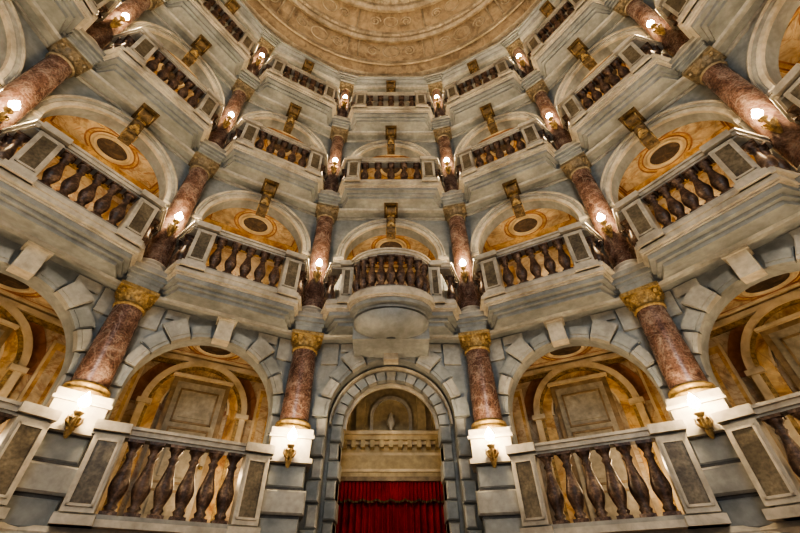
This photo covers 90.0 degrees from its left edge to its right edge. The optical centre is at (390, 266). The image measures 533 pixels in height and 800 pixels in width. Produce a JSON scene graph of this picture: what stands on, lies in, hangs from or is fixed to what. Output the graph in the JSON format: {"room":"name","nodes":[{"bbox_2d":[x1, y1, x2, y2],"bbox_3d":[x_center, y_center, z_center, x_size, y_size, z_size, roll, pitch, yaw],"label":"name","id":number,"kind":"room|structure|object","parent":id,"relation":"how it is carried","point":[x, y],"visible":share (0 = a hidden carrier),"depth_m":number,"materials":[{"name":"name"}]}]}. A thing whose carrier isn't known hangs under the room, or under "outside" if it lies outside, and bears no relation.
{"room":"theater auditorium","nodes":[
{"label":"theater auditorium","id":0,"kind":"room"},
{"bbox_2d":[242,0,540,75],"bbox_3d":[0.000,-10.164,9.519,12.796,1.630,12.796,11,-42,-12],"label":"ceiling","id":1,"kind":"structure","parent":0,"point":[357,37],"depth_m":12.65,"materials":[{"name":"paint"}]},
{"bbox_3d":[0.000,1.298,-0.410,18.000,0.100,18.000,0,-41,0],"label":"floor","id":2,"kind":"structure","parent":0,"visible":0},
{"bbox_2d":[0,393,111,532],"bbox_3d":[-3.729,2.835,3.777,0.620,3.060,0.610,30,-49,-30],"label":"pier","id":3,"kind":"object","parent":2,"relation":"on","point":[45,483],"visible":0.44,"depth_m":4.19,"materials":[{"name":"stone"}]},
{"bbox_2d":[63,392,90,437],"bbox_3d":[-3.491,1.648,4.453,0.180,0.480,0.279,30,-49,-30],"label":"wall sconce","id":4,"kind":"object","parent":3,"relation":"attached to","point":[72,421],"visible":1,"depth_m":4.40,"materials":[{"name":"gold metal"}]},
{"bbox_2d":[55,280,160,405],"bbox_3d":[-3.766,1.063,5.366,0.590,1.700,0.590,30,-49,-30],"label":"marble column","id":5,"kind":"structure","parent":3,"relation":"on","point":[97,370],"depth_m":5.21,"materials":[{"name":"stone"}]},
{"bbox_2d":[125,26,282,292],"bbox_3d":[-3.739,-3.205,9.024,0.640,9.542,0.680,30,-49,-30],"label":"block","id":6,"kind":"object","parent":5,"relation":"on","point":[143,275],"visible":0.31,"depth_m":7.84,"materials":[{"name":"grey stone"}]},
{"bbox_2d":[80,63,198,160],"bbox_3d":[-4.623,-2.747,7.424,0.865,0.334,2.793,-25,-47,26],"label":"trim","id":7,"kind":"structure","parent":6,"relation":"attached to","point":[91,76],"depth_m":7.09,"materials":[{"name":"grey stone"}]},
{"bbox_2d":[93,27,224,150],"bbox_3d":[-4.228,-3.277,7.513,0.706,1.192,2.255,-25,-47,26],"label":"balcony balustrade","id":8,"kind":"object","parent":7,"relation":"on","point":[124,66],"visible":0.98,"depth_m":7.25,"materials":[{"name":"stone"}]},
{"bbox_2d":[141,151,219,270],"bbox_3d":[-3.766,-0.914,7.078,0.560,2.950,0.560,30,-49,-30],"label":"marble column","id":9,"kind":"structure","parent":6,"relation":"on","point":[158,254],"depth_m":7.01,"materials":[{"name":"stone"}]},
{"bbox_2d":[154,1,239,86],"bbox_3d":[-4.623,-5.195,9.546,0.865,0.374,2.793,-25,-47,26],"label":"trim","id":10,"kind":"structure","parent":6,"relation":"attached to","point":[163,11],"depth_m":9.23,"materials":[{"name":"grey stone"}]},
{"bbox_2d":[166,0,257,76],"bbox_3d":[-4.228,-5.718,9.628,0.706,1.212,2.255,-25,-47,26],"label":"balcony balustrade","id":11,"kind":"object","parent":10,"relation":"on","point":[236,51],"visible":0.98,"depth_m":9.45,"materials":[{"name":"stone"}]},
{"bbox_2d":[208,78,254,148],"bbox_3d":[-3.766,-3.359,9.196,0.530,2.920,0.530,30,-49,-30],"label":"marble column","id":12,"kind":"structure","parent":6,"relation":"on","point":[242,92],"depth_m":9.30,"materials":[{"name":"stone"}]},
{"bbox_2d":[220,0,262,41],"bbox_3d":[-4.623,-7.263,11.336,0.865,0.384,2.793,-25,-47,26],"label":"trim","id":13,"kind":"structure","parent":6,"relation":"attached to","point":[248,20],"depth_m":11.48,"materials":[{"name":"grey stone"}]},
{"bbox_2d":[166,175,316,290],"bbox_3d":[-3.057,0.046,8.187,3.401,2.950,1.770,19,-45,-21],"label":"archway","id":14,"kind":"object","parent":6,"relation":"attached to","point":[228,205],"visible":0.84,"depth_m":8.78,"materials":[{"name":"grey stone"}]},
{"bbox_2d":[255,178,278,217],"bbox_3d":[-2.586,-1.378,8.261,0.300,0.700,0.500,19,-45,-21],"label":"bracket","id":15,"kind":"object","parent":14,"relation":"attached to","point":[269,188],"visible":1,"depth_m":8.25,"materials":[{"name":"brown metal"}]},
{"bbox_2d":[247,37,274,76],"bbox_3d":[-3.766,-5.623,11.157,0.500,2.390,0.500,30,-49,-30],"label":"marble column","id":16,"kind":"structure","parent":6,"relation":"on","point":[264,47],"depth_m":11.46,"materials":[{"name":"stone"}]},
{"bbox_2d":[0,235,114,530],"bbox_3d":[-5.082,1.757,3.953,2.000,4.920,3.191,-25,-47,26],"label":"archway","id":17,"kind":"object","parent":2,"relation":"on","point":[59,311],"visible":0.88,"depth_m":5.62,"materials":[{"name":"grey stone"}]},
{"bbox_2d":[0,396,62,519],"bbox_3d":[-4.250,1.458,3.433,0.320,0.992,2.020,-25,-47,26],"label":"stone balustrade","id":18,"kind":"object","parent":17,"relation":"on","point":[28,424],"visible":1,"depth_m":3.99,"materials":[{"name":"stone"}]},
{"bbox_2d":[0,219,127,290],"bbox_3d":[-4.623,-0.294,5.300,0.865,0.324,2.793,-25,-47,26],"label":"trim","id":19,"kind":"structure","parent":17,"relation":"attached to","point":[8,231],"depth_m":5.33,"materials":[{"name":"grey stone"}]},
{"bbox_2d":[0,119,167,278],"bbox_3d":[-4.228,-0.832,5.395,0.706,1.202,2.255,-25,-47,26],"label":"balcony balustrade","id":20,"kind":"object","parent":19,"relation":"on","point":[29,204],"visible":1,"depth_m":5.15,"materials":[{"name":"stone"}]},
{"bbox_2d":[17,306,292,532],"bbox_3d":[-2.946,2.983,5.369,3.344,4.920,2.000,19,-45,-21],"label":"archway","id":21,"kind":"object","parent":2,"relation":"on","point":[164,342],"visible":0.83,"depth_m":6.48,"materials":[{"name":"grey stone"}]},
{"bbox_2d":[48,419,275,532],"bbox_3d":[-2.462,2.482,4.615,2.038,0.992,0.320,19,-45,-21],"label":"stone balustrade","id":22,"kind":"object","parent":21,"relation":"on","point":[80,504],"visible":0.99,"depth_m":4.49,"materials":[{"name":"stone"}]},
{"bbox_2d":[122,371,233,520],"bbox_3d":[-3.377,3.001,6.412,1.020,2.560,0.183,19,-45,-21],"label":"door","id":23,"kind":"structure","parent":21,"relation":"attached to","point":[195,405],"depth_m":6.71,"materials":[{"name":"paint"}]},
{"bbox_2d":[153,289,294,339],"bbox_3d":[-2.679,0.821,6.587,2.921,0.324,0.865,19,-45,-21],"label":"trim","id":24,"kind":"structure","parent":21,"relation":"attached to","point":[170,304],"depth_m":6.33,"materials":[{"name":"grey stone"}]},
{"bbox_2d":[161,220,309,329],"bbox_3d":[-2.450,0.187,6.571,2.370,1.202,0.706,19,-45,-21],"label":"balcony balustrade","id":25,"kind":"object","parent":24,"relation":"on","point":[190,281],"visible":0.98,"depth_m":6.31,"materials":[{"name":"stone"}]},
{"bbox_2d":[257,432,313,532],"bbox_3d":[-1.429,3.646,4.713,0.620,3.060,0.610,10,-42,-11],"label":"pier","id":26,"kind":"object","parent":2,"relation":"on","point":[283,503],"visible":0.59,"depth_m":5.12,"materials":[{"name":"stone"}]},
{"bbox_2d":[272,329,323,435],"bbox_3d":[-1.443,1.882,6.311,0.590,1.700,0.590,10,-42,-11],"label":"marble column","id":27,"kind":"structure","parent":26,"relation":"on","point":[295,410],"depth_m":6.15,"materials":[{"name":"stone"}]},
{"bbox_2d":[294,70,358,332],"bbox_3d":[-1.433,-2.392,9.963,0.640,9.542,0.680,10,-42,-11],"label":"block","id":28,"kind":"object","parent":27,"relation":"on","point":[308,321],"visible":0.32,"depth_m":8.82,"materials":[{"name":"grey stone"}]},
{"bbox_2d":[215,162,317,212],"bbox_3d":[-2.679,-1.632,8.711,2.921,0.334,0.865,19,-45,-21],"label":"trim","id":29,"kind":"structure","parent":28,"relation":"attached to","point":[223,173],"depth_m":8.46,"materials":[{"name":"grey stone"}]},
{"bbox_2d":[222,117,327,202],"bbox_3d":[-2.450,-2.258,8.689,2.370,1.192,0.706,19,-45,-21],"label":"balcony balustrade","id":30,"kind":"object","parent":29,"relation":"on","point":[246,158],"visible":0.98,"depth_m":8.45,"materials":[{"name":"stone"}]},
{"bbox_2d":[223,99,331,182],"bbox_3d":[-3.057,-2.399,10.305,3.401,2.920,1.770,19,-45,-21],"label":"archway","id":31,"kind":"object","parent":29,"relation":"on","point":[271,119],"visible":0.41,"depth_m":10.65,"materials":[{"name":"grey stone"}]},
{"bbox_2d":[250,88,331,135],"bbox_3d":[-2.679,-4.081,10.832,2.921,0.374,0.865,19,-45,-21],"label":"trim","id":32,"kind":"structure","parent":28,"relation":"attached to","point":[261,99],"depth_m":10.57,"materials":[{"name":"grey stone"}]},
{"bbox_2d":[257,55,338,125],"bbox_3d":[-2.450,-4.699,10.804,2.370,1.212,0.706,19,-45,-21],"label":"balcony balustrade","id":33,"kind":"object","parent":32,"relation":"on","point":[275,85],"visible":0.97,"depth_m":10.55,"materials":[{"name":"stone"}]},
{"bbox_2d":[270,42,339,87],"bbox_3d":[-2.679,-6.148,12.623,2.921,0.384,0.865,19,-45,-21],"label":"trim","id":34,"kind":"structure","parent":28,"relation":"attached to","point":[294,56],"depth_m":12.37,"materials":[{"name":"grey stone"}]},
{"bbox_2d":[302,202,338,313],"bbox_3d":[-1.443,-0.095,8.024,0.560,2.950,0.560,10,-42,-11],"label":"marble column","id":35,"kind":"structure","parent":28,"relation":"on","point":[313,293],"depth_m":7.95,"materials":[{"name":"stone"}]},
{"bbox_2d":[323,126,348,191],"bbox_3d":[-1.443,-2.540,10.142,0.530,2.920,0.530,10,-42,-11],"label":"marble column","id":36,"kind":"structure","parent":28,"relation":"on","point":[338,136],"depth_m":10.25,"materials":[{"name":"stone"}]},
{"bbox_2d":[337,204,444,216],"bbox_3d":[0.000,-1.210,9.198,3.198,0.334,0.865,0,-41,0],"label":"trim","id":37,"kind":"structure","parent":28,"relation":"attached to","point":[343,212],"depth_m":8.95,"materials":[{"name":"grey stone"}]},
{"bbox_2d":[337,156,444,207],"bbox_3d":[0.000,-1.874,9.133,2.619,1.192,0.706,0,-41,0],"label":"balcony balustrade","id":38,"kind":"object","parent":37,"relation":"on","point":[355,192],"visible":0.98,"depth_m":8.80,"materials":[{"name":"stone"}]},
{"bbox_2d":[339,140,442,184],"bbox_3d":[0.000,-1.915,10.864,3.739,2.920,1.770,0,-41,0],"label":"archway","id":39,"kind":"object","parent":37,"relation":"on","point":[364,148],"visible":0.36,"depth_m":11.10,"materials":[{"name":"grey stone"}]},
{"bbox_2d":[384,203,397,238],"bbox_3d":[0.000,-0.971,8.730,0.300,0.700,0.500,0,-41,0],"label":"bracket","id":40,"kind":"object","parent":37,"relation":"attached to","point":[390,209],"visible":0.99,"depth_m":8.71,"materials":[{"name":"brown metal"}]},
{"bbox_2d":[347,128,434,139],"bbox_3d":[0.000,-3.659,11.319,3.198,0.374,0.865,0,-41,0],"label":"trim","id":41,"kind":"structure","parent":28,"relation":"attached to","point":[352,135],"depth_m":11.11,"materials":[{"name":"grey stone"}]},
{"bbox_2d":[347,91,434,130],"bbox_3d":[0.000,-4.316,11.247,2.619,1.212,0.706,0,-41,0],"label":"balcony balustrade","id":42,"kind":"object","parent":41,"relation":"on","point":[362,117],"visible":0.93,"depth_m":10.88,"materials":[{"name":"stone"}]},
{"bbox_2d":[298,344,483,532],"bbox_3d":[0.000,3.830,6.224,3.135,4.760,2.520,0,-41,0],"label":"entrance portal","id":43,"kind":"object","parent":2,"relation":"on","point":[372,419],"visible":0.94,"depth_m":6.71,"materials":[{"name":"grey stone"}]},
{"bbox_2d":[336,482,445,532],"bbox_3d":[0.000,4.904,6.088,1.940,2.920,0.172,0,-41,0],"label":"curtain","id":44,"kind":"object","parent":43,"relation":"hanging from","point":[364,507],"visible":0.94,"depth_m":6.80,"materials":[{"name":"red fabric"}]},
{"bbox_2d":[322,328,459,343],"bbox_3d":[0.000,1.243,7.073,3.198,0.324,0.865,0,-41,0],"label":"trim","id":45,"kind":"structure","parent":43,"relation":"on","point":[327,339],"depth_m":6.83,"materials":[{"name":"grey stone"}]},
{"bbox_2d":[320,247,461,359],"bbox_3d":[0.000,0.623,6.846,2.619,1.502,1.220,0,-41,0],"label":"balcony balustrade","id":46,"kind":"object","parent":45,"relation":"on","point":[382,318],"visible":0.99,"depth_m":6.58,"materials":[{"name":"stone"}]},
{"bbox_2d":[324,217,457,298],"bbox_3d":[0.000,0.530,8.745,3.739,2.950,1.770,0,-41,0],"label":"archway","id":47,"kind":"object","parent":45,"relation":"on","point":[351,236],"visible":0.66,"depth_m":8.95,"materials":[{"name":"grey stone"}]},
{"bbox_2d":[468,432,522,532],"bbox_3d":[1.429,3.646,4.713,0.620,3.060,0.610,-10,-42,11],"label":"pier","id":48,"kind":"object","parent":2,"relation":"on","point":[496,497],"visible":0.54,"depth_m":5.13,"materials":[{"name":"stone"}]},
{"bbox_2d":[458,329,509,435],"bbox_3d":[1.443,1.882,6.311,0.590,1.700,0.590,-10,-42,11],"label":"marble column","id":49,"kind":"structure","parent":48,"relation":"on","point":[486,410],"depth_m":6.15,"materials":[{"name":"stone"}]},
{"bbox_2d":[423,70,487,332],"bbox_3d":[1.433,-2.392,9.963,0.640,9.542,0.680,-10,-42,11],"label":"block","id":50,"kind":"object","parent":49,"relation":"on","point":[472,321],"visible":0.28,"depth_m":8.81,"materials":[{"name":"grey stone"}]},
{"bbox_2d":[353,76,428,91],"bbox_3d":[0.000,-5.726,13.110,3.198,0.384,0.865,0,-41,0],"label":"trim","id":51,"kind":"structure","parent":50,"relation":"attached to","point":[363,83],"depth_m":12.86,"materials":[{"name":"grey stone"}]},
{"bbox_2d":[433,126,458,191],"bbox_3d":[1.443,-2.540,10.142,0.530,2.920,0.530,-10,-42,11],"label":"marble column","id":52,"kind":"structure","parent":50,"relation":"on","point":[443,136],"depth_m":10.25,"materials":[{"name":"stone"}]},
{"bbox_2d":[443,202,479,313],"bbox_3d":[1.443,-0.095,8.024,0.560,2.950,0.560,-10,-42,11],"label":"marble column","id":53,"kind":"structure","parent":50,"relation":"on","point":[467,293],"depth_m":7.95,"materials":[{"name":"stone"}]},
{"bbox_2d":[489,307,760,532],"bbox_3d":[2.929,2.993,5.379,3.293,4.920,2.000,-19,-44,21],"label":"archway","id":54,"kind":"object","parent":2,"relation":"on","point":[612,342],"visible":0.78,"depth_m":6.51,"materials":[{"name":"grey stone"}]},
{"bbox_2d":[487,290,625,339],"bbox_3d":[2.664,0.830,6.597,2.878,0.324,0.865,-19,-44,21],"label":"trim","id":55,"kind":"structure","parent":54,"relation":"attached to","point":[612,304],"depth_m":6.34,"materials":[{"name":"grey stone"}]},
{"bbox_2d":[465,176,612,290],"bbox_3d":[3.040,0.056,8.198,3.350,2.950,1.770,-19,-44,21],"label":"archway","id":56,"kind":"object","parent":55,"relation":"on","point":[548,207],"visible":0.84,"depth_m":8.79,"materials":[{"name":"grey stone"}]},
{"bbox_2d":[502,179,525,218],"bbox_3d":[2.571,-1.369,8.271,0.300,0.700,0.500,-19,-44,21],"label":"bracket","id":57,"kind":"object","parent":56,"relation":"attached to","point":[511,188],"visible":1,"depth_m":8.26,"materials":[{"name":"brown metal"}]},
{"bbox_2d":[472,221,617,329],"bbox_3d":[2.436,0.195,6.581,2.332,1.202,0.706,-19,-44,21],"label":"balcony balustrade","id":58,"kind":"object","parent":55,"relation":"on","point":[589,281],"visible":0.99,"depth_m":6.33,"materials":[{"name":"stone"}]},
{"bbox_2d":[546,372,657,520],"bbox_3d":[3.357,3.011,6.424,1.020,2.560,0.183,-19,-44,21],"label":"door","id":59,"kind":"structure","parent":54,"relation":"attached to","point":[584,405],"depth_m":6.73,"materials":[{"name":"paint"}]},
{"bbox_2d":[505,419,730,532],"bbox_3d":[2.449,2.490,4.625,2.020,0.992,0.320,-19,-44,21],"label":"stone balustrade","id":60,"kind":"object","parent":54,"relation":"on","point":[701,509],"visible":1,"depth_m":4.50,"materials":[{"name":"stone"}]},
{"bbox_2d":[666,394,789,532],"bbox_3d":[3.700,2.852,3.796,0.620,3.060,0.610,-30,-49,30],"label":"pier","id":61,"kind":"object","parent":2,"relation":"on","point":[732,487],"visible":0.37,"depth_m":4.22,"materials":[{"name":"stone"}]},
{"bbox_2d":[619,281,722,406],"bbox_3d":[3.736,1.080,5.386,0.590,1.700,0.590,-30,-49,30],"label":"marble column","id":62,"kind":"structure","parent":61,"relation":"on","point":[682,373],"depth_m":5.23,"materials":[{"name":"stone"}]},
{"bbox_2d":[498,27,653,293],"bbox_3d":[3.710,-3.188,9.043,0.640,9.542,0.680,-30,-49,30],"label":"block","id":63,"kind":"object","parent":62,"relation":"on","point":[638,275],"visible":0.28,"depth_m":7.87,"materials":[{"name":"grey stone"}]},
{"bbox_2d":[442,43,510,87],"bbox_3d":[2.664,-6.139,12.633,2.878,0.384,0.865,-19,-44,21],"label":"trim","id":64,"kind":"structure","parent":63,"relation":"attached to","point":[484,58],"depth_m":12.38,"materials":[{"name":"grey stone"}]},
{"bbox_2d":[450,88,529,135],"bbox_3d":[2.664,-4.072,10.843,2.878,0.374,0.865,-19,-44,21],"label":"trim","id":65,"kind":"structure","parent":63,"relation":"attached to","point":[523,98],"depth_m":10.59,"materials":[{"name":"grey stone"}]},
{"bbox_2d":[443,56,523,125],"bbox_3d":[2.436,-4.691,10.814,2.332,1.212,0.706,-19,-44,21],"label":"balcony balustrade","id":66,"kind":"object","parent":65,"relation":"on","point":[460,105],"visible":0.91,"depth_m":10.56,"materials":[{"name":"stone"}]},
{"bbox_2d":[464,164,565,212],"bbox_3d":[2.664,-1.623,8.721,2.878,0.334,0.865,-19,-44,21],"label":"trim","id":67,"kind":"structure","parent":63,"relation":"attached to","point":[556,174],"depth_m":8.48,"materials":[{"name":"grey stone"}]},
{"bbox_2d":[450,100,556,182],"bbox_3d":[3.040,-2.389,10.316,3.350,2.920,1.770,-19,-44,21],"label":"archway","id":68,"kind":"object","parent":67,"relation":"on","point":[510,119],"visible":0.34,"depth_m":10.65,"materials":[{"name":"grey stone"}]},
{"bbox_2d":[454,118,558,202],"bbox_3d":[2.436,-2.250,8.699,2.332,1.192,0.706,-19,-44,21],"label":"balcony balustrade","id":69,"kind":"object","parent":67,"relation":"on","point":[537,159],"visible":0.98,"depth_m":8.46,"materials":[{"name":"stone"}]},
{"bbox_2d":[506,38,533,77],"bbox_3d":[3.736,-5.605,11.177,0.500,2.390,0.500,-30,-49,30],"label":"marble column","id":70,"kind":"structure","parent":63,"relation":"on","point":[516,48],"depth_m":11.50,"materials":[{"name":"stone"}]},
{"bbox_2d":[525,79,571,149],"bbox_3d":[3.736,-3.342,9.216,0.530,2.920,0.530,-30,-49,30],"label":"marble column","id":71,"kind":"structure","parent":63,"relation":"on","point":[538,93],"depth_m":9.32,"materials":[{"name":"stone"}]},
{"bbox_2d":[560,152,637,272],"bbox_3d":[3.736,-0.896,7.098,0.560,2.950,0.560,-30,-49,30],"label":"marble column","id":72,"kind":"structure","parent":63,"relation":"on","point":[620,254],"depth_m":7.03,"materials":[{"name":"stone"}]},
{"bbox_2d":[687,393,714,438],"bbox_3d":[3.463,1.663,4.471,0.180,0.480,0.279,-30,-49,30],"label":"wall sconce","id":73,"kind":"object","parent":61,"relation":"attached to","point":[705,422],"visible":1,"depth_m":4.41,"materials":[{"name":"gold metal"}]},
{"bbox_2d":[664,227,799,532],"bbox_3d":[5.034,1.813,4.018,2.000,4.920,3.063,26,-47,-27],"label":"archway","id":74,"kind":"object","parent":2,"relation":"on","point":[716,312],"visible":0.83,"depth_m":5.62,"materials":[{"name":"grey stone"}]},
{"bbox_2d":[651,211,799,292],"bbox_3d":[4.580,-0.242,5.359,0.865,0.324,2.686,26,-47,-27],"label":"trim","id":75,"kind":"structure","parent":74,"relation":"attached to","point":[792,222],"depth_m":5.17,"materials":[{"name":"grey stone"}]},
{"bbox_2d":[590,83,795,239],"bbox_3d":[5.224,-1.168,6.784,1.770,2.950,3.116,26,-47,-27],"label":"archway","id":76,"kind":"object","parent":75,"relation":"on","point":[695,116],"visible":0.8,"depth_m":7.46,"materials":[{"name":"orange stone"}]},
{"bbox_2d":[618,106,659,149],"bbox_3d":[4.421,-2.403,7.077,0.500,0.700,0.300,26,-47,-27],"label":"bracket","id":77,"kind":"object","parent":76,"relation":"attached to","point":[632,119],"visible":1,"depth_m":7.08,"materials":[{"name":"brown metal"}]},
{"bbox_2d":[612,127,799,279],"bbox_3d":[4.189,-0.784,5.450,0.706,1.202,2.159,26,-47,-27],"label":"balcony balustrade","id":78,"kind":"object","parent":75,"relation":"on","point":[765,192],"visible":1,"depth_m":5.19,"materials":[{"name":"stone"}]},
{"bbox_2d":[711,391,799,521],"bbox_3d":[4.211,1.505,3.488,0.320,0.992,2.020,26,-47,-27],"label":"stone balustrade","id":79,"kind":"object","parent":74,"relation":"on","point":[774,480],"visible":1,"depth_m":3.92,"materials":[{"name":"stone"}]},
{"bbox_2d":[753,311,799,389],"bbox_3d":[5.767,1.658,4.862,0.183,2.560,1.020,26,-47,-27],"label":"door","id":80,"kind":"structure","parent":74,"relation":"attached to","point":[782,335],"depth_m":5.66,"materials":[{"name":"paint"}]},
{"bbox_3d":[-5.173,1.500,2.236,0.610,3.060,0.620,-15,-43,17],"label":"pier","id":81,"kind":"object","parent":2,"relation":"on","visible":0},
{"bbox_3d":[-5.224,-0.285,3.810,0.590,1.700,0.590,-15,-43,17],"label":"marble column","id":82,"kind":"structure","parent":81,"relation":"on","visible":0},
{"bbox_2d":[66,0,170,65],"bbox_3d":[-5.187,-4.544,7.479,0.680,9.542,0.640,-15,-43,17],"label":"block","id":83,"kind":"object","parent":82,"relation":"on","point":[79,39],"visible":0.26,"depth_m":6.48,"materials":[{"name":"grey stone"}]},
{"bbox_2d":[17,0,69,44],"bbox_3d":[-5.587,-4.281,5.653,0.865,0.334,2.804,-6,-41,7],"label":"trim","id":84,"kind":"structure","parent":83,"relation":"attached to","point":[32,9],"depth_m":6.07,"materials":[{"name":"grey stone"}]},
{"bbox_2d":[35,0,121,34],"bbox_3d":[-5.109,-4.680,5.893,0.706,1.192,2.264,-6,-41,7],"label":"balcony balustrade","id":85,"kind":"object","parent":84,"relation":"on","point":[64,15],"visible":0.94,"depth_m":6.16,"materials":[{"name":"stone"}]},
{"bbox_2d":[0,37,92,132],"bbox_3d":[-5.224,-2.262,5.522,0.560,2.950,0.560,-15,-43,17],"label":"marble column","id":86,"kind":"structure","parent":83,"relation":"on","point":[63,61],"depth_m":5.85,"materials":[{"name":"stone"}]},
{"bbox_2d":[0,75,189,237],"bbox_3d":[-5.274,-1.226,6.717,1.770,2.950,3.246,-25,-47,26],"label":"archway","id":87,"kind":"object","parent":83,"relation":"attached to","point":[76,108],"visible":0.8,"depth_m":7.40,"materials":[{"name":"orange stone"}]},
{"bbox_2d":[117,102,159,145],"bbox_3d":[-4.462,-2.453,7.019,0.500,0.700,0.300,-25,-47,26],"label":"bracket","id":88,"kind":"object","parent":87,"relation":"attached to","point":[144,116],"visible":1,"depth_m":7.02,"materials":[{"name":"brown metal"}]},
{"bbox_2d":[86,0,163,49],"bbox_3d":[-5.224,-4.707,7.640,0.530,2.920,0.530,-15,-43,17],"label":"marble column","id":89,"kind":"structure","parent":83,"relation":"on","point":[100,32],"depth_m":7.50,"materials":[{"name":"stone"}]},
{"bbox_2d":[103,10,231,129],"bbox_3d":[-5.274,-3.671,8.835,1.770,2.920,3.246,-25,-47,26],"label":"archway","id":90,"kind":"object","parent":83,"relation":"attached to","point":[173,42],"visible":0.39,"depth_m":9.29,"materials":[{"name":"grey stone"}]},
{"bbox_2d":[181,34,211,66],"bbox_3d":[-4.462,-4.887,9.127,0.500,0.700,0.300,-25,-47,26],"label":"bracket","id":91,"kind":"object","parent":90,"relation":"attached to","point":[201,44],"visible":1,"depth_m":9.13,"materials":[{"name":"brown metal"}]},
{"bbox_3d":[5.119,1.582,2.331,0.610,3.060,0.620,16,-43,-18],"label":"pier","id":92,"kind":"object","parent":2,"relation":"on","visible":0},
{"bbox_3d":[5.170,-0.202,3.906,0.590,1.700,0.590,16,-43,-18],"label":"marble column","id":93,"kind":"structure","parent":92,"relation":"on","visible":0},
{"bbox_2d":[602,0,799,189],"bbox_3d":[5.133,-4.461,7.574,0.680,9.542,0.640,16,-43,-18],"label":"block","id":94,"kind":"object","parent":93,"relation":"on","point":[694,47],"visible":0.27,"depth_m":6.59,"materials":[{"name":"grey stone"}]},
{"bbox_2d":[518,0,562,42],"bbox_3d":[4.580,-7.211,11.396,0.865,0.384,2.686,26,-47,-27],"label":"trim","id":95,"kind":"structure","parent":94,"relation":"attached to","point":[535,18],"depth_m":11.50,"materials":[{"name":"grey stone"}]},
{"bbox_2d":[541,7,622,87],"bbox_3d":[4.580,-5.144,9.605,0.865,0.374,2.686,26,-47,-27],"label":"trim","id":96,"kind":"structure","parent":94,"relation":"attached to","point":[614,17],"depth_m":9.29,"materials":[{"name":"grey stone"}]},
{"bbox_2d":[523,0,611,77],"bbox_3d":[4.189,-5.671,9.683,0.706,1.212,2.159,26,-47,-27],"label":"balcony balustrade","id":97,"kind":"object","parent":96,"relation":"on","point":[543,52],"visible":0.99,"depth_m":9.47,"materials":[{"name":"stone"}]},
{"bbox_2d":[548,16,672,132],"bbox_3d":[5.224,-3.613,8.902,1.770,2.920,3.116,26,-47,-27],"label":"archway","id":98,"kind":"object","parent":94,"relation":"attached to","point":[602,49],"visible":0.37,"depth_m":9.33,"materials":[{"name":"grey stone"}]},
{"bbox_2d":[567,38,596,70],"bbox_3d":[4.421,-4.837,9.185,0.500,0.700,0.300,26,-47,-27],"label":"bracket","id":99,"kind":"object","parent":98,"relation":"attached to","point":[577,48],"visible":0.99,"depth_m":9.18,"materials":[{"name":"brown metal"}]},
{"bbox_2d":[582,71,693,161],"bbox_3d":[4.580,-2.695,7.484,0.865,0.334,2.686,26,-47,-27],"label":"trim","id":100,"kind":"structure","parent":94,"relation":"attached to","point":[683,83],"depth_m":7.16,"materials":[{"name":"grey stone"}]},
{"bbox_2d":[556,34,680,151],"bbox_3d":[4.189,-3.229,7.568,0.706,1.192,2.159,26,-47,-27],"label":"balcony balustrade","id":101,"kind":"object","parent":100,"relation":"on","point":[650,73],"visible":0.93,"depth_m":7.32,"materials":[{"name":"stone"}]},
{"bbox_2d":[613,0,688,56],"bbox_3d":[5.170,-4.624,7.736,0.530,2.920,0.530,16,-43,-18],"label":"marble column","id":102,"kind":"structure","parent":94,"relation":"on","point":[638,11],"depth_m":7.76,"materials":[{"name":"stone"}]},
{"bbox_2d":[705,0,764,53],"bbox_3d":[5.563,-4.188,5.760,0.865,0.334,2.793,7,-41,-8],"label":"trim","id":103,"kind":"structure","parent":94,"relation":"attached to","point":[749,8],"depth_m":6.12,"materials":[{"name":"grey stone"}]},
{"bbox_2d":[655,0,745,43],"bbox_3d":[5.087,-4.595,5.991,0.706,1.192,2.255,7,-41,-8],"label":"balcony balustrade","id":104,"kind":"object","parent":103,"relation":"on","point":[707,20],"visible":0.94,"depth_m":6.22,"materials":[{"name":"stone"}]},
{"bbox_2d":[681,45,799,172],"bbox_3d":[5.170,-2.179,5.618,0.560,2.950,0.560,16,-43,-18],"label":"marble column","id":105,"kind":"structure","parent":94,"relation":"on","point":[710,69],"depth_m":5.71,"materials":[{"name":"stone"}]},
{"bbox_3d":[6.115,0.172,2.123,2.000,4.920,3.191,7,-41,-8],"label":"box","id":106,"kind":"object","parent":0,"visible":0},
{"bbox_3d":[5.563,-1.736,3.635,0.865,0.324,2.793,7,-41,-8],"label":"trim","id":107,"kind":"structure","parent":106,"relation":"on","visible":0},
{"bbox_2d":[724,0,799,95],"bbox_3d":[6.346,-2.871,4.818,1.770,2.950,3.246,7,-41,-8],"label":"archway","id":108,"kind":"object","parent":107,"relation":"on","point":[767,48],"visible":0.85,"depth_m":5.89,"materials":[{"name":"grey stone"}]},
{"bbox_2d":[769,63,799,123],"bbox_3d":[5.087,-2.150,3.873,0.706,1.202,2.255,7,-41,-8],"label":"balcony balustrade","id":109,"kind":"object","parent":107,"relation":"on","point":[785,96],"visible":0.98,"depth_m":4.72,"materials":[{"name":"stone"}]},
{"bbox_3d":[-6.142,0.070,2.006,2.000,4.920,3.203,-6,-41,7],"label":"box","id":110,"kind":"object","parent":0,"visible":0},
{"bbox_3d":[-5.587,-1.828,3.528,0.865,0.324,2.804,-6,-41,7],"label":"trim","id":111,"kind":"structure","parent":110,"relation":"attached to","visible":0},
{"bbox_2d":[0,0,49,86],"bbox_3d":[-6.374,-2.977,4.697,1.770,2.950,3.259,-6,-41,7],"label":"archway","id":112,"kind":"object","parent":111,"relation":"on","point":[22,45],"visible":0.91,"depth_m":5.79,"materials":[{"name":"grey stone"}]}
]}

